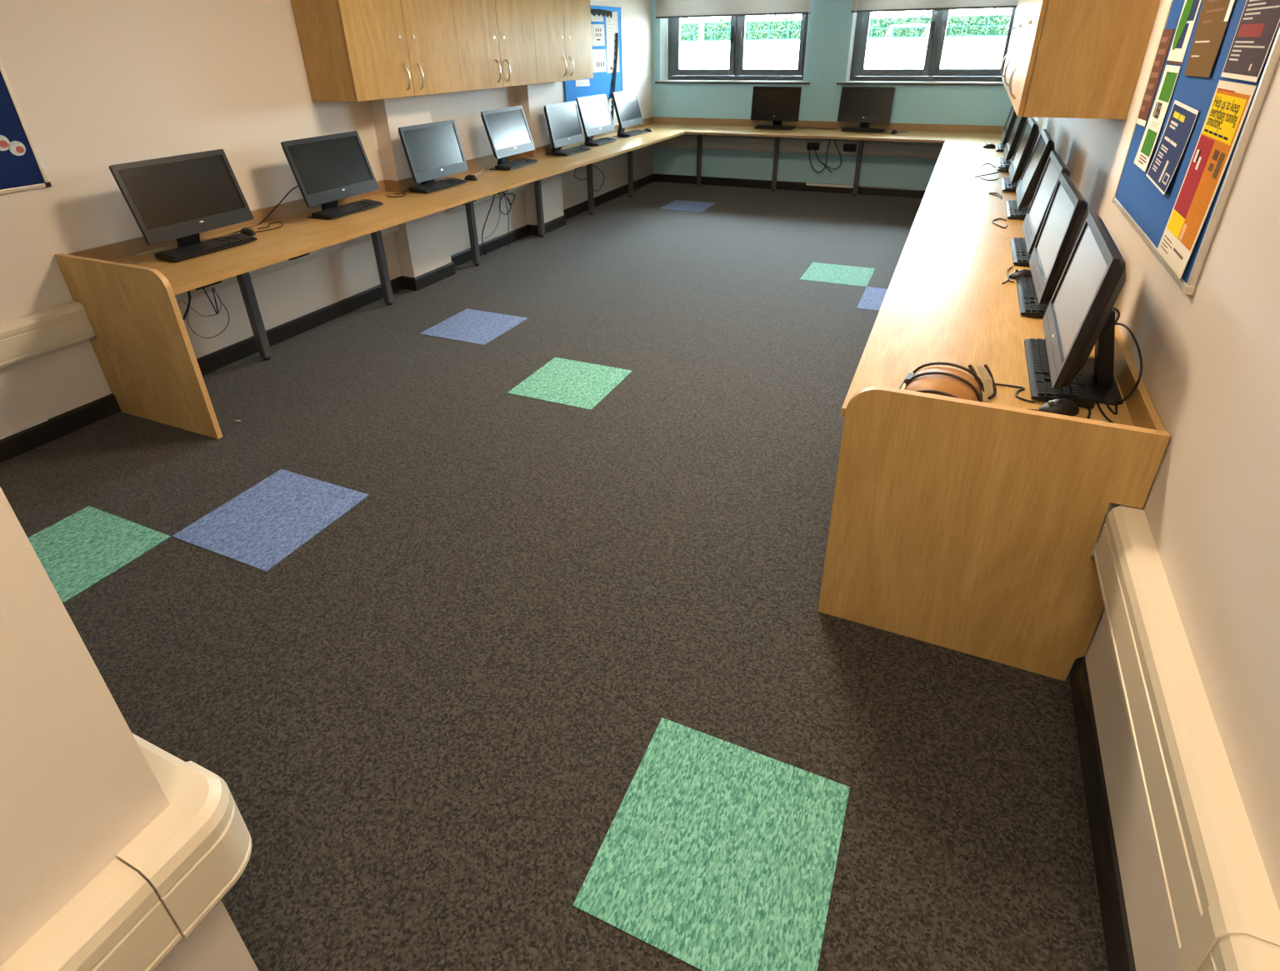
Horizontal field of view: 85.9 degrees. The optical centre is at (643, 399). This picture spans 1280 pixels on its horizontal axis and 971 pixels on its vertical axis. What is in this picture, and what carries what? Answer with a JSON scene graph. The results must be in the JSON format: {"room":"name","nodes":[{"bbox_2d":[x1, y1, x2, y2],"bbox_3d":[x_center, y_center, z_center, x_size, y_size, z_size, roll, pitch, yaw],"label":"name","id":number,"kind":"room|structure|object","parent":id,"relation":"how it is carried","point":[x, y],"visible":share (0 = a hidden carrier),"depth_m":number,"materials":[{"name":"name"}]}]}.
{"room":"computer lab","nodes":[
{"label":"computer lab","id":0,"kind":"room"},
{"bbox_2d":[0,486,258,970],"bbox_3d":[-2.709,0.317,0.069,3.035,2.700,2.930,11,30,21],"label":"wall","id":1,"kind":"structure","parent":0,"point":[77,785],"depth_m":0.89,"materials":[{"name":"beige paint"}]},
{"bbox_2d":[0,732,251,970],"bbox_3d":[-2.501,1.039,0.481,2.847,0.181,2.852,11,30,21],"label":"cable trunking","id":2,"kind":"object","parent":1,"relation":"attached to","point":[172,874],"visible":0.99,"depth_m":0.99,"materials":[{"name":"beige plastic"}]},
{"bbox_2d":[0,173,653,970],"bbox_3d":[-0.845,-0.328,4.096,2.798,0.100,11.210,11,30,21],"label":"baseboard","id":3,"kind":"structure","parent":1,"relation":"attached to","point":[62,424],"depth_m":4.36,"materials":[{"name":"black plastic"}]},
{"bbox_2d":[0,0,653,436],"bbox_3d":[-1.629,-2.340,5.183,0.375,2.700,8.950,11,30,21],"label":"wall","id":4,"kind":"structure","parent":0,"point":[97,85],"depth_m":3.60,"materials":[{"name":"beige paint"}]},
{"bbox_2d":[0,418,47,439],"bbox_3d":[-2.875,0.180,3.058,0.011,0.007,0.400,11,30,21],"label":"trim","id":5,"kind":"structure","parent":4,"relation":"attached to","point":[45,419],"depth_m":3.13,"materials":[{"name":"white paint"}]},
{"bbox_2d":[0,59,51,194],"bbox_3d":[-2.898,-1.121,2.370,0.017,0.956,1.198,11,30,21],"label":"noticeboard","id":6,"kind":"object","parent":4,"relation":"attached to","point":[25,172],"visible":1,"depth_m":2.93,"materials":[{"name":"blue fabric"}]},
{"bbox_2d":[0,135,9,150],"bbox_3d":[-2.698,-1.076,2.885,0.002,0.064,0.064,11,30,21],"label":"picture","id":7,"kind":"object","parent":6,"relation":"attached to","point":[4,142],"visible":1,"depth_m":2.90},
{"bbox_2d":[8,140,25,155],"bbox_3d":[-2.677,-1.072,2.938,0.002,0.060,0.060,11,30,21],"label":"picture","id":8,"kind":"object","parent":6,"relation":"attached to","point":[17,148],"visible":1,"depth_m":2.94},
{"bbox_2d":[0,300,94,369],"bbox_3d":[-2.930,-0.088,2.714,0.068,0.180,1.365,11,30,21],"label":"cable trunking","id":9,"kind":"object","parent":4,"relation":"attached to","point":[23,337],"visible":1,"depth_m":3.10,"materials":[{"name":"beige plastic"}]},
{"bbox_2d":[80,143,654,327],"bbox_3d":[-1.263,-1.872,6.075,0.060,0.160,6.885,11,30,21],"label":"cable trunking","id":10,"kind":"object","parent":4,"relation":"attached to","point":[182,297],"visible":0.29,"depth_m":4.52,"materials":[{"name":"white plastic"}]},
{"bbox_2d":[186,286,229,338],"bbox_3d":[-2.389,-0.464,3.766,0.006,0.264,0.237,11,30,21],"label":"cable","id":11,"kind":"object","parent":10,"relation":"hanging from","point":[213,287],"visible":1,"depth_m":3.80,"materials":[{"name":"grey plastic"}]},
{"bbox_2d":[290,0,462,101],"bbox_3d":[-1.654,-2.418,4.359,0.400,0.905,1.021,11,30,21],"label":"upper cabinet","id":12,"kind":"object","parent":4,"relation":"attached to","point":[352,50],"visible":1,"depth_m":4.17,"materials":[{"name":"brown wood"}]},
{"bbox_2d":[451,0,537,90],"bbox_3d":[-1.184,-2.839,5.161,0.267,0.905,1.016,11,30,21],"label":"upper cabinet","id":13,"kind":"object","parent":4,"relation":"attached to","point":[495,38],"visible":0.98,"depth_m":5.15,"materials":[{"name":"brown wood"}]},
{"bbox_2d":[531,0,593,83],"bbox_3d":[-0.837,-3.282,6.007,0.400,0.905,1.011,11,30,21],"label":"upper cabinet","id":14,"kind":"object","parent":4,"relation":"attached to","point":[562,28],"visible":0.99,"depth_m":5.97,"materials":[{"name":"brown wood"}]},
{"bbox_2d":[564,5,622,102],"bbox_3d":[-0.513,-3.611,7.191,0.017,0.891,1.331,11,30,21],"label":"noticeboard","id":15,"kind":"object","parent":4,"relation":"attached to","point":[602,82],"visible":0.23,"depth_m":7.35,"materials":[{"name":"blue fabric"}]},
{"bbox_2d":[590,24,604,45],"bbox_3d":[-0.481,-3.797,7.169,0.002,0.205,0.335,11,30,21],"label":"notice","id":16,"kind":"object","parent":15,"relation":"attached to","point":[597,30],"visible":0.87,"depth_m":7.18,"materials":[{"name":"white paper"}]},
{"bbox_2d":[592,49,606,72],"bbox_3d":[-0.474,-3.588,7.287,0.002,0.221,0.354,11,30,21],"label":"notice","id":17,"kind":"object","parent":15,"relation":"attached to","point":[599,62],"visible":0.84,"depth_m":7.30,"materials":[{"name":"white paper"}]},
{"bbox_2d":[590,9,612,17],"bbox_3d":[-0.550,-3.901,6.937,0.001,0.072,1.071,11,30,21],"label":"border strip","id":18,"kind":"object","parent":15,"relation":"attached to","point":[593,12],"visible":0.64,"depth_m":7.16,"materials":[{"name":"black"}]},
{"bbox_2d":[605,11,619,73],"bbox_3d":[-0.336,-3.887,7.492,0.002,0.595,0.307,11,30,21],"label":"notice","id":19,"kind":"object","parent":15,"relation":"attached to","point":[612,27],"visible":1,"depth_m":7.47,"materials":[{"name":"white paper"}]},
{"bbox_2d":[610,32,618,121],"bbox_3d":[-0.333,-3.524,7.616,0.023,0.951,0.358,7,28,15],"label":"border strip","id":20,"kind":"object","parent":15,"relation":"attached to","point":[616,34],"visible":0.81,"depth_m":7.63,"materials":[{"name":"black"}]},
{"bbox_2d":[0,181,1108,970],"bbox_3d":[-0.157,-0.173,4.015,5.100,0.120,11.800,11,30,21],"label":"floor","id":21,"kind":"structure","parent":0,"point":[427,746],"depth_m":2.17,"materials":[{"name":"grey carpet"}]},
{"bbox_2d":[27,469,369,602],"bbox_3d":[-1.781,0.518,2.593,0.998,0.003,0.998,11,30,21],"label":"tiles","id":22,"kind":"structure","parent":21,"relation":"on","point":[260,527],"depth_m":2.61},
{"bbox_2d":[55,116,684,439],"bbox_3d":[-0.946,-1.716,6.013,0.737,0.811,6.965,11,30,21],"label":"desk","id":23,"kind":"object","parent":21,"relation":"on","point":[142,345],"visible":0.7,"depth_m":3.38,"materials":[{"name":"brown wood"}]},
{"bbox_2d":[108,149,254,259],"bbox_3d":[-2.261,-0.956,3.385,0.195,0.457,0.565,10,29,21],"label":"computer","id":24,"kind":"object","parent":23,"relation":"on","point":[180,197],"visible":0.81,"depth_m":3.32,"materials":[{"name":"black plastic"}]},
{"bbox_2d":[155,232,257,261],"bbox_3d":[-2.213,-0.779,3.493,0.150,0.030,0.450,11,30,22],"label":"keyboard","id":25,"kind":"object","parent":23,"relation":"on","point":[183,252],"visible":1,"depth_m":3.45,"materials":[{"name":"black plastic"}]},
{"bbox_2d":[227,185,298,234],"bbox_3d":[-2.181,-1.096,3.932,0.186,0.215,0.600,18,33,32],"label":"cable","id":26,"kind":"object","parent":23,"relation":"on","point":[291,190],"visible":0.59,"depth_m":4.06,"materials":[{"name":"black plastic"}]},
{"bbox_2d":[280,130,379,219],"bbox_3d":[-1.888,-1.346,4.138,0.195,0.449,0.565,11,29,21],"label":"computer","id":27,"kind":"object","parent":23,"relation":"on","point":[326,169],"visible":0.89,"depth_m":4.08,"materials":[{"name":"black plastic"}]},
{"bbox_2d":[311,199,383,219],"bbox_3d":[-1.831,-1.185,4.269,0.150,0.030,0.450,10,29,20],"label":"keyboard","id":28,"kind":"object","parent":23,"relation":"on","point":[363,204],"visible":1,"depth_m":4.22,"materials":[{"name":"black plastic"}]},
{"bbox_2d":[110,130,682,289],"bbox_3d":[-1.102,-1.831,5.570,0.734,0.025,6.170,11,30,21],"label":"countertop","id":29,"kind":"structure","parent":23,"relation":"on","point":[297,232],"depth_m":4.07,"materials":[{"name":"brown wood"}]},
{"bbox_2d":[398,119,468,184],"bbox_3d":[-1.515,-1.728,4.881,0.195,0.434,0.565,11,30,22],"label":"computer","id":30,"kind":"object","parent":23,"relation":"on","point":[432,151],"visible":0.81,"depth_m":4.82,"materials":[{"name":"black plastic"}]},
{"bbox_2d":[409,177,466,193],"bbox_3d":[-1.474,-1.545,4.955,0.150,0.030,0.450,11,30,22],"label":"keyboard","id":31,"kind":"object","parent":23,"relation":"on","point":[447,182],"visible":1,"depth_m":4.91,"materials":[{"name":"black plastic"}]},
{"bbox_2d":[480,105,534,170],"bbox_3d":[-1.133,-2.148,5.658,0.195,0.457,0.565,11,30,21],"label":"computer","id":32,"kind":"object","parent":23,"relation":"on","point":[507,129],"visible":0.91,"depth_m":5.60,"materials":[{"name":"black plastic"}]},
{"bbox_2d":[495,158,538,169],"bbox_3d":[-1.068,-1.991,5.807,0.150,0.030,0.450,10,29,20],"label":"keyboard","id":33,"kind":"object","parent":23,"relation":"on","point":[517,163],"visible":1,"depth_m":5.75,"materials":[{"name":"black plastic"}]},
{"bbox_2d":[543,100,584,155],"bbox_3d":[-0.774,-2.517,6.387,0.195,0.436,0.565,11,30,21],"label":"computer","id":34,"kind":"object","parent":23,"relation":"on","point":[563,122],"visible":0.9,"depth_m":6.33,"materials":[{"name":"black plastic"}]},
{"bbox_2d":[553,145,590,155],"bbox_3d":[-0.670,-2.338,6.466,0.150,0.030,0.450,11,30,22],"label":"keyboard","id":35,"kind":"object","parent":23,"relation":"on","point":[571,151],"visible":1,"depth_m":6.41,"materials":[{"name":"black plastic"}]},
{"bbox_2d":[575,94,614,146],"bbox_3d":[-0.509,-2.805,6.915,0.195,0.455,0.565,12,30,23],"label":"computer","id":36,"kind":"object","parent":23,"relation":"on","point":[596,118],"visible":0.86,"depth_m":6.86,"materials":[{"name":"black plastic"}]},
{"bbox_2d":[585,137,616,145],"bbox_3d":[-0.434,-2.656,7.074,0.150,0.030,0.450,10,29,20],"label":"keyboard","id":37,"kind":"object","parent":23,"relation":"on","point":[602,141],"visible":1,"depth_m":7.01,"materials":[{"name":"black plastic"}]},
{"bbox_2d":[611,89,643,137],"bbox_3d":[-0.202,-3.130,7.535,0.195,0.455,0.565,11,30,21],"label":"computer","id":38,"kind":"object","parent":23,"relation":"on","point":[626,103],"visible":0.91,"depth_m":7.48,"materials":[{"name":"black plastic"}]},
{"bbox_2d":[618,129,647,136],"bbox_3d":[-0.116,-2.991,7.714,0.150,0.030,0.450,11,30,22],"label":"keyboard","id":39,"kind":"object","parent":23,"relation":"on","point":[636,132],"visible":1,"depth_m":7.65,"materials":[{"name":"black plastic"}]},
{"bbox_2d":[419,308,527,344],"bbox_3d":[-1.104,-0.482,4.508,0.498,0.002,0.498,11,30,21],"label":"tile","id":40,"kind":"structure","parent":21,"relation":"on","point":[472,326],"depth_m":4.49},
{"bbox_2d":[507,357,632,409],"bbox_3d":[-0.390,-0.096,3.740,0.498,0.002,0.498,11,30,21],"label":"tile","id":41,"kind":"structure","parent":21,"relation":"on","point":[567,382],"depth_m":3.72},
{"bbox_2d":[660,200,716,211],"bbox_3d":[0.505,-2.182,7.752,0.498,0.002,0.498,11,30,21],"label":"tile","id":42,"kind":"structure","parent":21,"relation":"on","point":[692,206],"depth_m":7.74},
{"bbox_2d":[572,717,849,970],"bbox_3d":[0.178,1.014,1.573,0.498,0.002,0.498,11,30,21],"label":"tile","id":43,"kind":"structure","parent":21,"relation":"on","point":[717,854],"depth_m":1.54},
{"bbox_2d":[628,116,1004,196],"bbox_3d":[1.920,-2.725,7.892,4.268,0.800,0.790,11,30,21],"label":"desk","id":44,"kind":"object","parent":21,"relation":"on","point":[921,132],"visible":0.88,"depth_m":7.81,"materials":[{"name":"brown wood"}]},
{"bbox_2d":[754,125,794,129],"bbox_3d":[1.530,-3.174,8.018,0.450,0.030,0.150,11,30,21],"label":"keyboard","id":45,"kind":"object","parent":44,"relation":"on","point":[761,127],"visible":1,"depth_m":7.99,"materials":[{"name":"black plastic"}]},
{"bbox_2d":[750,86,801,124],"bbox_3d":[1.555,-3.389,7.988,0.565,0.450,0.195,12,30,24],"label":"computer","id":46,"kind":"object","parent":44,"relation":"on","point":[776,104],"visible":0.84,"depth_m":7.91,"materials":[{"name":"black plastic"}]},
{"bbox_2d":[628,123,1001,142],"bbox_3d":[1.916,-3.003,7.750,4.268,0.025,0.788,11,30,21],"label":"countertop","id":47,"kind":"structure","parent":44,"relation":"on","point":[949,136],"depth_m":7.61,"materials":[{"name":"brown wood"}]},
{"bbox_2d":[840,127,884,132],"bbox_3d":[2.446,-3.001,7.655,0.450,0.030,0.150,12,30,23],"label":"keyboard","id":48,"kind":"object","parent":44,"relation":"on","point":[844,129],"visible":1,"depth_m":7.63,"materials":[{"name":"black plastic"}]},
{"bbox_2d":[837,86,894,128],"bbox_3d":[2.468,-3.217,7.625,0.565,0.453,0.195,12,30,24],"label":"computer","id":49,"kind":"object","parent":44,"relation":"on","point":[863,105],"visible":0.85,"depth_m":7.56,"materials":[{"name":"black plastic"}]},
{"bbox_2d":[800,262,887,310],"bbox_3d":[1.659,-0.836,5.110,0.998,0.003,0.998,11,30,21],"label":"floor","id":50,"kind":"structure","parent":21,"relation":"on","point":[817,272],"depth_m":5.31,"materials":[{"name":"green carpet"}]},
{"bbox_2d":[818,140,1169,680],"bbox_3d":[2.284,-1.100,4.723,0.736,0.811,6.980,11,30,21],"label":"desk","id":51,"kind":"object","parent":21,"relation":"on","point":[970,527],"visible":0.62,"depth_m":1.93,"materials":[{"name":"brown wood"}]},
{"bbox_2d":[899,361,996,401],"bbox_3d":[0.848,-0.043,1.916,0.250,0.096,0.267,14,31,26],"label":"headphones","id":52,"kind":"object","parent":51,"relation":"on","point":[980,386],"visible":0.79,"depth_m":1.89,"materials":[{"name":"black"}]},
{"bbox_2d":[841,140,1134,425],"bbox_3d":[2.130,-1.215,4.280,0.734,0.025,6.185,11,30,21],"label":"countertop","id":53,"kind":"structure","parent":51,"relation":"on","point":[946,299],"depth_m":2.71,"materials":[{"name":"brown wood"}]},
{"bbox_2d":[997,156,1013,168],"bbox_3d":[2.924,-1.898,5.504,0.150,0.030,0.450,11,30,21],"label":"keyboard","id":54,"kind":"object","parent":51,"relation":"on","point":[1001,162],"visible":0.53,"depth_m":5.48,"materials":[{"name":"black plastic"}]},
{"bbox_2d":[1000,105,1016,144],"bbox_3d":[3.351,-2.466,6.166,0.195,0.432,0.565,11,30,21],"label":"computer","id":55,"kind":"object","parent":51,"relation":"on","point":[1012,117],"visible":0.4,"depth_m":6.03,"materials":[{"name":"black plastic"}]},
{"bbox_2d":[1000,177,1020,191],"bbox_3d":[2.530,-1.471,4.690,0.150,0.030,0.450,11,30,21],"label":"keyboard","id":56,"kind":"object","parent":51,"relation":"on","point":[1007,186],"visible":0.51,"depth_m":4.63,"materials":[{"name":"black plastic"}]},
{"bbox_2d":[995,382,1034,403],"bbox_3d":[1.071,-0.024,1.971,0.067,0.006,0.145,-12,29,-21],"label":"cable","id":57,"kind":"object","parent":51,"relation":"on","point":[1000,384],"visible":0.94,"depth_m":1.98,"materials":[{"name":"black plastic"}]},
{"bbox_2d":[1004,115,1028,160],"bbox_3d":[2.962,-2.049,5.369,0.195,0.432,0.565,11,30,21],"label":"computer","id":58,"kind":"object","parent":51,"relation":"on","point":[1019,123],"visible":0.44,"depth_m":5.21,"materials":[{"name":"black plastic"}]},
{"bbox_2d":[1005,200,1031,219],"bbox_3d":[2.198,-1.108,3.997,0.150,0.030,0.450,11,30,21],"label":"keyboard","id":59,"kind":"object","parent":51,"relation":"on","point":[1013,212],"visible":0.55,"depth_m":3.94,"materials":[{"name":"black plastic"}]},
{"bbox_2d":[1010,237,1030,265],"bbox_3d":[1.807,-0.696,3.211,0.150,0.030,0.450,11,30,21],"label":"keyboard","id":60,"kind":"object","parent":51,"relation":"on","point":[1020,256],"visible":0.35,"depth_m":3.18,"materials":[{"name":"black plastic"}]},
{"bbox_2d":[1008,269,1032,279],"bbox_3d":[1.599,-0.526,2.891,0.112,0.040,0.062,6,28,13],"label":"computer mouse","id":61,"kind":"object","parent":51,"relation":"on","point":[1022,272],"visible":0.63,"depth_m":2.88,"materials":[{"name":"black plastic"}]},
{"bbox_2d":[1008,117,1039,192],"bbox_3d":[2.560,-1.613,4.539,0.195,0.432,0.565,11,30,21],"label":"computer","id":62,"kind":"object","parent":51,"relation":"on","point":[1024,150],"visible":0.76,"depth_m":4.38,"materials":[{"name":"black plastic"}]},
{"bbox_2d":[1015,276,1049,317],"bbox_3d":[1.532,-0.402,2.650,0.150,0.030,0.450,11,30,21],"label":"keyboard","id":63,"kind":"object","parent":51,"relation":"on","point":[1027,299],"visible":0.41,"depth_m":2.60,"materials":[{"name":"black plastic"}]},
{"bbox_2d":[1015,129,1054,208],"bbox_3d":[2.252,-1.269,3.884,0.195,0.429,0.565,11,30,22],"label":"computer","id":64,"kind":"object","parent":51,"relation":"on","point":[1027,187],"visible":0.65,"depth_m":3.74,"materials":[{"name":"black plastic"}]},
{"bbox_2d":[1022,150,1070,254],"bbox_3d":[1.857,-0.853,3.090,0.195,0.431,0.565,11,30,21],"label":"computer","id":65,"kind":"object","parent":51,"relation":"on","point":[1032,222],"visible":0.5,"depth_m":3.06,"materials":[{"name":"black plastic"}]},
{"bbox_2d":[1029,172,1088,304],"bbox_3d":[1.581,-0.562,2.533,0.195,0.432,0.565,10,29,21],"label":"computer","id":66,"kind":"object","parent":51,"relation":"on","point":[1067,213],"visible":0.64,"depth_m":2.42,"materials":[{"name":"black plastic"}]},
{"bbox_2d":[1038,398,1079,415],"bbox_3d":[1.120,0.019,1.848,0.112,0.040,0.062,-4,27,-5],"label":"computer mouse","id":67,"kind":"object","parent":51,"relation":"on","point":[1060,406],"visible":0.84,"depth_m":1.83,"materials":[{"name":"black plastic"}]},
{"bbox_2d":[1024,338,1095,408],"bbox_3d":[1.241,-0.095,2.065,0.150,0.030,0.450,11,30,21],"label":"keyboard","id":68,"kind":"object","parent":51,"relation":"on","point":[1079,391],"visible":0.49,"depth_m":1.96,"materials":[{"name":"black plastic"}]},
{"bbox_2d":[1042,211,1125,405],"bbox_3d":[1.293,-0.256,1.952,0.195,0.429,0.565,11,30,22],"label":"computer","id":69,"kind":"object","parent":51,"relation":"on","point":[1079,315],"visible":0.91,"depth_m":1.90,"materials":[{"name":"black plastic"}]},
{"bbox_2d":[1115,322,1142,402],"bbox_3d":[1.335,-0.098,1.918,0.049,0.177,0.342,6,28,13],"label":"cable","id":70,"kind":"object","parent":51,"relation":"on","point":[1127,327],"visible":0.84,"depth_m":1.81,"materials":[{"name":"black plastic"}]},
{"bbox_2d":[651,0,1012,189],"bbox_3d":[2.124,-3.799,7.895,4.270,2.700,0.290,11,30,21],"label":"wall","id":71,"kind":"structure","parent":0,"point":[830,21],"depth_m":7.98,"materials":[{"name":"blue paint"}]},
{"bbox_2d":[655,14,809,84],"bbox_3d":[1.078,-4.387,8.074,1.920,1.231,0.312,11,30,21],"label":"window","id":72,"kind":"structure","parent":71,"relation":"in","point":[670,28],"depth_m":8.34,"materials":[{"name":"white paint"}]},
{"bbox_2d":[655,0,811,74],"bbox_3d":[0.991,-4.427,7.906,1.850,1.237,0.054,11,30,21],"label":"roller blind","id":73,"kind":"object","parent":72,"relation":"attached to","point":[664,8],"visible":1,"depth_m":7.89,"materials":[{"name":"fabric"}]},
{"bbox_2d":[654,173,925,198],"bbox_3d":[2.082,-2.580,8.368,4.242,0.100,0.013,11,30,21],"label":"baseboard","id":74,"kind":"structure","parent":71,"relation":"attached to","point":[797,186],"depth_m":8.47,"materials":[{"name":"black plastic"}]},
{"bbox_2d":[655,134,944,159],"bbox_3d":[2.038,-2.993,8.145,4.209,0.160,0.060,11,30,21],"label":"cable trunking","id":75,"kind":"object","parent":71,"relation":"attached to","point":[872,148],"visible":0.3,"depth_m":8.18,"materials":[{"name":"white plastic"}]},
{"bbox_2d":[806,142,819,150],"bbox_3d":[1.999,-2.981,8.107,0.146,0.086,0.042,11,30,21],"label":"power socket","id":76,"kind":"object","parent":75,"relation":"attached to","point":[810,146],"visible":1,"depth_m":8.11,"materials":[{"name":"black plastic"}]},
{"bbox_2d":[842,143,856,151],"bbox_3d":[2.385,-2.907,7.954,0.146,0.086,0.042,11,30,21],"label":"power socket","id":77,"kind":"object","parent":75,"relation":"attached to","point":[847,147],"visible":1,"depth_m":7.95,"materials":[{"name":"black plastic"}]},
{"bbox_2d":[805,182,853,188],"bbox_3d":[2.242,-2.575,8.280,0.560,0.028,0.004,11,30,21],"label":"trim","id":78,"kind":"structure","parent":71,"relation":"attached to","point":[807,183],"depth_m":8.28,"materials":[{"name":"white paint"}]},
{"bbox_2d":[836,7,1016,85],"bbox_3d":[3.069,-4.010,7.284,1.820,1.231,0.312,11,30,21],"label":"window","id":79,"kind":"structure","parent":71,"relation":"in","point":[931,74],"depth_m":7.53,"materials":[{"name":"white paint"}]},
{"bbox_2d":[847,0,1018,79],"bbox_3d":[3.026,-4.015,7.112,1.715,1.297,0.054,11,30,21],"label":"roller blind","id":80,"kind":"object","parent":79,"relation":"attached to","point":[857,6],"visible":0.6,"depth_m":7.15,"materials":[{"name":"fabric"}]},
{"bbox_2d":[1033,0,1279,970],"bbox_3d":[1.908,-0.994,2.468,0.250,2.700,11.650,11,30,21],"label":"wall","id":81,"kind":"structure","parent":0,"point":[1211,356],"depth_m":1.34,"materials":[{"name":"beige paint"}]},
{"bbox_2d":[1000,0,1023,86],"bbox_3d":[2.683,-2.594,4.568,0.412,0.905,1.020,11,30,21],"label":"upper cabinet","id":82,"kind":"object","parent":81,"relation":"attached to","point":[1008,55],"visible":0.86,"depth_m":4.69,"materials":[{"name":"brown wood"}]},
{"bbox_2d":[1009,0,1160,119],"bbox_3d":[1.862,-1.727,2.914,0.412,0.905,1.020,11,30,21],"label":"upper cabinet","id":83,"kind":"object","parent":81,"relation":"attached to","point":[1077,58],"visible":1,"depth_m":2.61,"materials":[{"name":"brown wood"}]},
{"bbox_2d":[1004,0,1030,98],"bbox_3d":[2.212,-2.172,3.765,0.279,0.905,1.020,11,30,21],"label":"upper cabinet","id":84,"kind":"object","parent":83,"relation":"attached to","point":[1025,7],"visible":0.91,"depth_m":3.89,"materials":[{"name":"brown wood"}]},
{"bbox_2d":[1069,655,1135,970],"bbox_3d":[1.774,0.171,3.050,0.013,0.100,11.196,11,30,21],"label":"baseboard","id":85,"kind":"structure","parent":81,"relation":"attached to","point":[1119,952],"depth_m":1.52,"materials":[{"name":"black"}]},
{"bbox_2d":[1095,502,1138,542],"bbox_3d":[2.604,-1.156,4.572,0.060,0.160,6.960,11,30,21],"label":"cable trunking","id":86,"kind":"object","parent":81,"relation":"attached to","point":[1112,505],"visible":0.1,"depth_m":1.74,"materials":[{"name":"white plastic"}]},
{"bbox_2d":[1093,505,1279,970],"bbox_3d":[0.336,1.235,0.014,0.071,0.181,4.210,11,30,21],"label":"cable trunking","id":87,"kind":"object","parent":81,"relation":"attached to","point":[1224,912],"visible":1,"depth_m":1.11,"materials":[{"name":"beige plastic"}]},
{"bbox_2d":[1111,0,1279,294],"bbox_3d":[1.504,-0.918,1.857,0.017,0.969,1.146,11,30,21],"label":"noticeboard","id":88,"kind":"object","parent":81,"relation":"attached to","point":[1147,210],"visible":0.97,"depth_m":1.82,"materials":[{"name":"blue fabric"}]},
{"bbox_2d":[1135,28,1174,126],"bbox_3d":[1.695,-1.065,2.282,0.002,0.291,0.166,11,30,21],"label":"poster","id":89,"kind":"object","parent":88,"relation":"attached to","point":[1167,36],"visible":1,"depth_m":2.27,"materials":[{"name":"brown paper"}]},
{"bbox_2d":[1134,65,1180,171],"bbox_3d":[1.605,-0.881,2.154,0.007,0.297,0.206,11,30,21],"label":"poster","id":90,"kind":"object","parent":88,"relation":"attached to","point":[1147,143],"visible":1,"depth_m":2.14,"materials":[{"name":"white paper"}]},
{"bbox_2d":[1140,128,1157,157],"bbox_3d":[1.600,-0.812,2.176,0.003,0.071,0.141,11,30,21],"label":"picture","id":91,"kind":"object","parent":90,"relation":"attached to","point":[1148,143],"depth_m":2.17},
{"bbox_2d":[1158,71,1177,102],"bbox_3d":[1.597,-0.952,2.094,0.001,0.081,0.145,11,30,21],"label":"picture","id":92,"kind":"object","parent":90,"relation":"attached to","point":[1169,80],"depth_m":2.09},
{"bbox_2d":[1145,100,1199,194],"bbox_3d":[1.486,-0.712,1.938,0.010,0.226,0.308,11,30,21],"label":"poster","id":93,"kind":"object","parent":88,"relation":"attached to","point":[1181,122],"visible":1,"depth_m":1.93,"materials":[{"name":"blue paper"}]},
{"bbox_2d":[1166,0,1201,64],"bbox_3d":[1.605,-1.150,2.016,0.003,0.299,0.205,11,30,21],"label":"poster","id":94,"kind":"object","parent":88,"relation":"attached to","point":[1190,9],"visible":1,"depth_m":2.04,"materials":[{"name":"white paper"}]},
{"bbox_2d":[1156,80,1256,279],"bbox_3d":[1.340,-0.530,1.655,0.007,0.424,0.300,11,30,21],"label":"poster","id":95,"kind":"object","parent":88,"relation":"attached to","point":[1231,101],"visible":1,"depth_m":1.64,"materials":[{"name":"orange paper"}]},
{"bbox_2d":[1184,0,1235,77],"bbox_3d":[1.495,-1.030,1.803,0.005,0.333,0.370,11,30,21],"label":"poster","id":96,"kind":"object","parent":88,"relation":"attached to","point":[1214,17],"visible":1,"depth_m":1.79,"materials":[{"name":"brown paper"}]},
{"bbox_2d":[1220,0,1279,82],"bbox_3d":[1.332,-0.862,1.470,0.005,0.322,0.285,11,30,21],"label":"poster","id":97,"kind":"object","parent":88,"relation":"attached to","point":[1259,22],"visible":1,"depth_m":1.50,"materials":[{"name":"grey paper"}]},
{"label":"outside","id":98,"kind":"structure","parent":0,"visible":0},
{"bbox_2d":[680,35,1006,69],"bbox_3d":[4.827,-29.122,58.762,280.000,2.950,105.400,11,29,21],"label":"ground","id":99,"kind":"structure","parent":98,"point":[958,52],"depth_m":51.21,"materials":[{"name":"white"}]},
{"bbox_2d":[698,17,704,69],"bbox_3d":[2.157,-14.718,25.335,0.164,5.900,0.164,11,30,21],"label":"pole","id":100,"kind":"object","parent":99,"relation":"on","point":[701,19],"visible":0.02,"depth_m":25.94,"materials":[{"name":"white paint"}]},
{"bbox_2d":[680,8,1010,41],"bbox_3d":[28.034,-53.074,97.588,82.373,3.826,2.002,11,29,21],"label":"hedge","id":101,"kind":"object","parent":99,"relation":"on","point":[717,27],"visible":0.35,"depth_m":95.38,"materials":[{"name":"green plant"}]},
{"bbox_2d":[680,14,1010,41],"bbox_3d":[28.242,-51.664,95.986,80.000,2.600,0.130,11,29,21],"label":"mesh fence","id":102,"kind":"object","parent":99,"relation":"on","point":[788,30],"visible":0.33,"depth_m":94.78,"materials":[{"name":"teal paint"}]},
{"bbox_2d":[884,24,929,39],"bbox_3d":[33.292,-46.395,86.971,5.512,1.729,2.153,11,29,21],"label":"goal","id":103,"kind":"object","parent":99,"relation":"on","point":[908,25],"visible":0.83,"depth_m":85.77,"materials":[{"name":"white paint"}]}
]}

